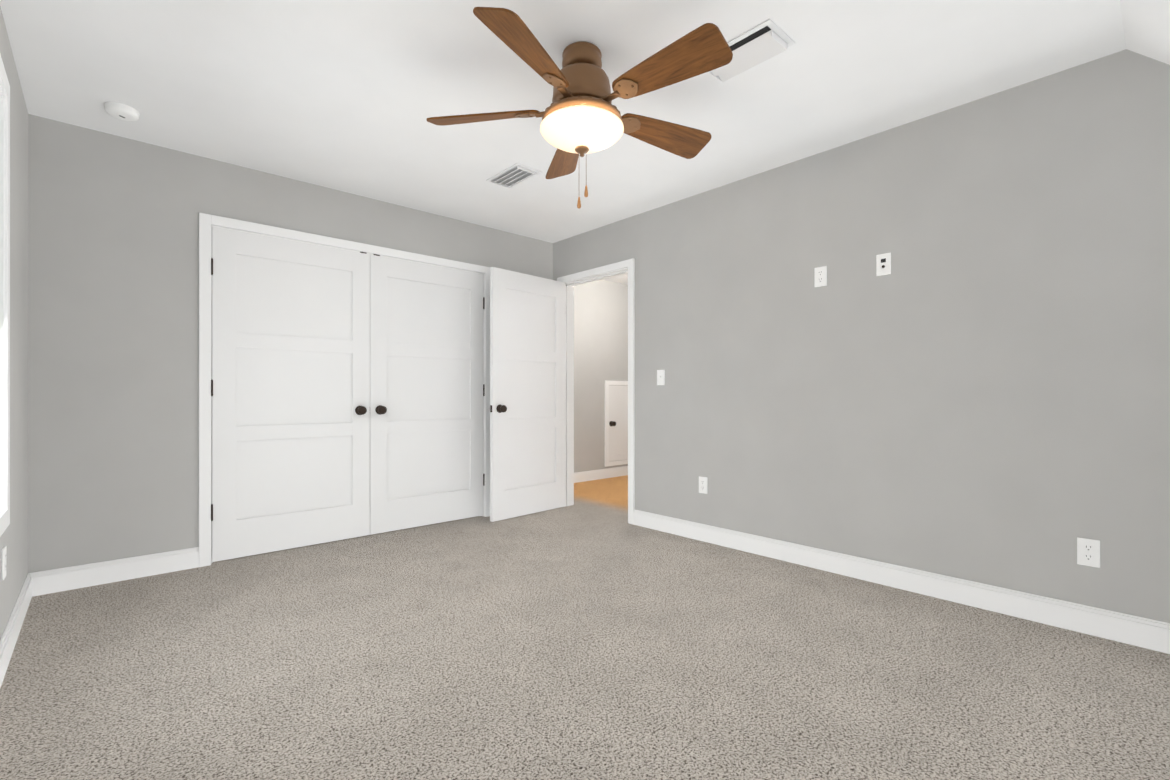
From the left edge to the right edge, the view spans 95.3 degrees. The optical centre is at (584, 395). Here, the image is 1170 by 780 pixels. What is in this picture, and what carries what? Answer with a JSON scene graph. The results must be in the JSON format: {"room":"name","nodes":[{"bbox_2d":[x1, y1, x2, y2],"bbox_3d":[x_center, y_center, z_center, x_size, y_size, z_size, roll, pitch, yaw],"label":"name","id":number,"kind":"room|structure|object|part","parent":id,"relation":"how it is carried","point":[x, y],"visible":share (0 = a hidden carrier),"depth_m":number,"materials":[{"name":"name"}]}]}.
{"room":"empty bedroom","nodes":[
{"label":"empty bedroom","id":0,"kind":"room"},
{"bbox_2d":[0,7,27,639],"bbox_3d":[-1.272,-0.206,0.905,0.120,2.440,4.720,0,0,-42],"label":"wall","id":1,"kind":"structure","parent":0,"point":[14,538],"depth_m":2.35,"materials":[{"name":"grey paint"}]},
{"bbox_2d":[2,546,6,580],"bbox_3d":[-2.188,0.629,2.008,0.008,0.116,0.072,0,0,-42],"label":"outlet","id":2,"kind":"object","parent":1,"relation":"attached to","point":[4,552],"visible":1,"depth_m":1.99,"materials":[{"name":"white plastic"}]},
{"bbox_2d":[0,54,9,536],"bbox_3d":[-1.866,-0.343,1.572,0.138,1.657,1.077,0,0,-42],"label":"window","id":3,"kind":"structure","parent":1,"relation":"in","point":[4,303],"depth_m":1.96,"materials":[{"name":"white"}]},
{"bbox_2d":[0,572,35,687],"bbox_3d":[-1.263,0.955,0.994,0.015,0.118,4.600,0,0,-42],"label":"baseboard","id":4,"kind":"structure","parent":1,"relation":"attached to","point":[9,638],"depth_m":2.20,"materials":[{"name":"white wood"}]},
{"bbox_2d":[28,114,552,572],"bbox_3d":[-1.598,-0.205,3.878,3.635,2.440,0.120,0,0,-42],"label":"wall","id":5,"kind":"structure","parent":0,"point":[113,347],"depth_m":2.95,"materials":[{"name":"grey paint"}]},
{"bbox_2d":[36,547,198,595],"bbox_3d":[-2.537,0.956,2.933,0.672,0.118,0.015,0,0,-42],"label":"baseboard","id":6,"kind":"structure","parent":5,"relation":"attached to","point":[93,574],"depth_m":2.90,"materials":[{"name":"white wood"}]},
{"bbox_2d":[211,227,369,561],"bbox_3d":[-1.889,-0.012,3.510,0.948,2.030,0.104,0,0,-42],"label":"closet door","id":7,"kind":"structure","parent":5,"relation":"in","point":[290,387],"depth_m":3.49,"materials":[{"name":"white wood"}]},
{"bbox_2d":[199,213,489,566],"bbox_3d":[-1.583,-0.035,3.879,2.013,2.100,0.138,0,0,-42],"label":"trim","id":8,"kind":"structure","parent":5,"relation":"attached to","point":[207,222],"depth_m":3.21,"materials":[{"name":"white wood"}]},
{"bbox_2d":[370,255,484,534],"bbox_3d":[-1.187,-0.012,4.147,0.948,2.030,0.104,0,0,-42],"label":"closet door","id":9,"kind":"structure","parent":5,"relation":"in","point":[427,389],"depth_m":4.13,"materials":[{"name":"white wood"}]},
{"bbox_2d":[0,475,1169,779],"bbox_3d":[0.681,1.065,3.305,6.240,0.100,5.650,0,0,-42],"label":"floor","id":10,"kind":"structure","parent":0,"point":[590,633],"depth_m":1.95,"materials":[{"name":"carpet"}]},
{"bbox_2d":[0,0,1169,284],"bbox_3d":[0.714,-0.995,3.269,6.240,1.060,5.750,0,0,-42],"label":"ceiling","id":11,"kind":"structure","parent":0,"point":[350,96],"depth_m":2.40,"materials":[{"name":"white paint"}]},
{"bbox_2d":[104,102,139,120],"bbox_3d":[-2.300,-1.405,2.647,0.134,0.040,0.134,0,0,-42],"label":"smoke detector","id":12,"kind":"object","parent":11,"relation":"attached to","point":[122,111],"visible":1,"depth_m":2.62,"materials":[{"name":"white plastic"}]},
{"bbox_2d":[486,163,541,188],"bbox_3d":[-0.462,-1.417,3.457,0.200,0.021,0.350,0,0,-42],"label":"ceiling vent","id":13,"kind":"object","parent":11,"relation":"in","point":[514,175],"visible":1,"depth_m":3.44,"materials":[{"name":"white metal"}]},
{"bbox_2d":[426,7,732,208],"bbox_3d":[0.019,-1.104,2.200,1.273,0.643,1.245,0,0,-42],"label":"ceiling fan","id":14,"kind":"object","parent":11,"relation":"hanging from","point":[581,115],"visible":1,"depth_m":2.10,"materials":[{"name":"brown wood"}]},
{"bbox_3d":[-0.013,-1.072,2.218,0.348,0.091,0.348,0,0,-42],"label":"glass","id":15,"kind":"part","parent":14,"relation":"part of","materials":[{"name":"beige glass"}]},
{"bbox_2d":[708,19,794,82],"bbox_3d":[0.656,-1.411,2.210,0.205,0.032,0.350,0,0,-42],"label":"ceiling vent","id":16,"kind":"object","parent":11,"relation":"in","point":[761,42],"visible":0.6,"depth_m":2.16,"materials":[{"name":"white metal"}]},
{"bbox_2d":[574,280,627,472],"bbox_3d":[0.069,-0.204,6.485,2.580,2.440,0.120,0,0,-42],"label":"wall","id":17,"kind":"structure","parent":0,"point":[600,332],"depth_m":6.43,"materials":[{"name":"grey paint"}]},
{"bbox_2d":[574,466,627,482],"bbox_3d":[0.160,0.957,6.475,2.460,0.118,0.015,0,0,-42],"label":"baseboard","id":18,"kind":"structure","parent":17,"relation":"attached to","point":[583,476],"depth_m":6.48,"materials":[{"name":"white wood"}]},
{"bbox_2d":[605,380,627,466],"bbox_3d":[0.526,0.341,6.765,0.698,1.060,0.084,0,0,-42],"label":"door","id":19,"kind":"structure","parent":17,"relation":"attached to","point":[616,421],"depth_m":6.69,"materials":[{"name":"white wood"}]},
{"bbox_2d":[553,49,1169,622],"bbox_3d":[1.330,-0.205,3.268,0.120,2.440,4.720,0,0,-42],"label":"wall","id":20,"kind":"structure","parent":0,"point":[975,385],"depth_m":2.67,"materials":[{"name":"grey paint"}]},
{"bbox_2d":[490,267,565,521],"bbox_3d":[-0.466,-0.011,4.551,0.174,2.030,0.828,0,0,43],"label":"entry door","id":21,"kind":"structure","parent":20,"relation":"in","point":[527,394],"depth_m":4.51,"materials":[{"name":"white wood"}]},
{"bbox_2d":[557,258,634,523],"bbox_3d":[0.119,-0.035,4.602,0.156,2.100,0.949,0,0,-42],"label":"door frame","id":22,"kind":"structure","parent":20,"relation":"attached to","point":[571,281],"depth_m":4.52,"materials":[{"name":"white wood"}]},
{"bbox_2d":[657,370,664,384],"bbox_3d":[0.567,-0.138,4.006,0.016,0.116,0.072,0,0,-42],"label":"light switch","id":23,"kind":"object","parent":20,"relation":"attached to","point":[660,377],"visible":1,"depth_m":4.00,"materials":[{"name":"white plastic"}]},
{"bbox_2d":[699,476,707,493],"bbox_3d":[0.826,0.625,3.728,0.008,0.116,0.072,0,0,-42],"label":"outlet","id":24,"kind":"object","parent":20,"relation":"attached to","point":[703,484],"visible":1,"depth_m":3.72,"materials":[{"name":"white plastic"}]},
{"bbox_2d":[814,266,826,286],"bbox_3d":[1.379,-0.697,3.119,0.008,0.116,0.072,0,0,-42],"label":"outlet","id":25,"kind":"object","parent":20,"relation":"attached to","point":[820,276],"visible":1,"depth_m":3.12,"materials":[{"name":"white plastic"}]},
{"bbox_2d":[876,252,890,275],"bbox_3d":[1.603,-0.707,2.865,0.018,0.116,0.072,0,0,-42],"label":"outlet","id":26,"kind":"object","parent":20,"relation":"attached to","point":[883,264],"visible":1,"depth_m":2.87,"materials":[{"name":"white plastic"}]},
{"bbox_2d":[633,509,1169,653],"bbox_3d":[1.587,0.956,2.884,0.015,0.118,3.568,0,0,-42],"label":"baseboard","id":27,"kind":"structure","parent":20,"relation":"attached to","point":[1146,633],"depth_m":2.65,"materials":[{"name":"white wood"}]},
{"bbox_2d":[1077,537,1099,567],"bbox_3d":[2.147,0.669,2.272,0.008,0.116,0.072,0,0,-42],"label":"electrical outlet","id":28,"kind":"object","parent":20,"relation":"attached to","point":[1088,552],"visible":1,"depth_m":2.27,"materials":[{"name":"white plastic"}]}
]}

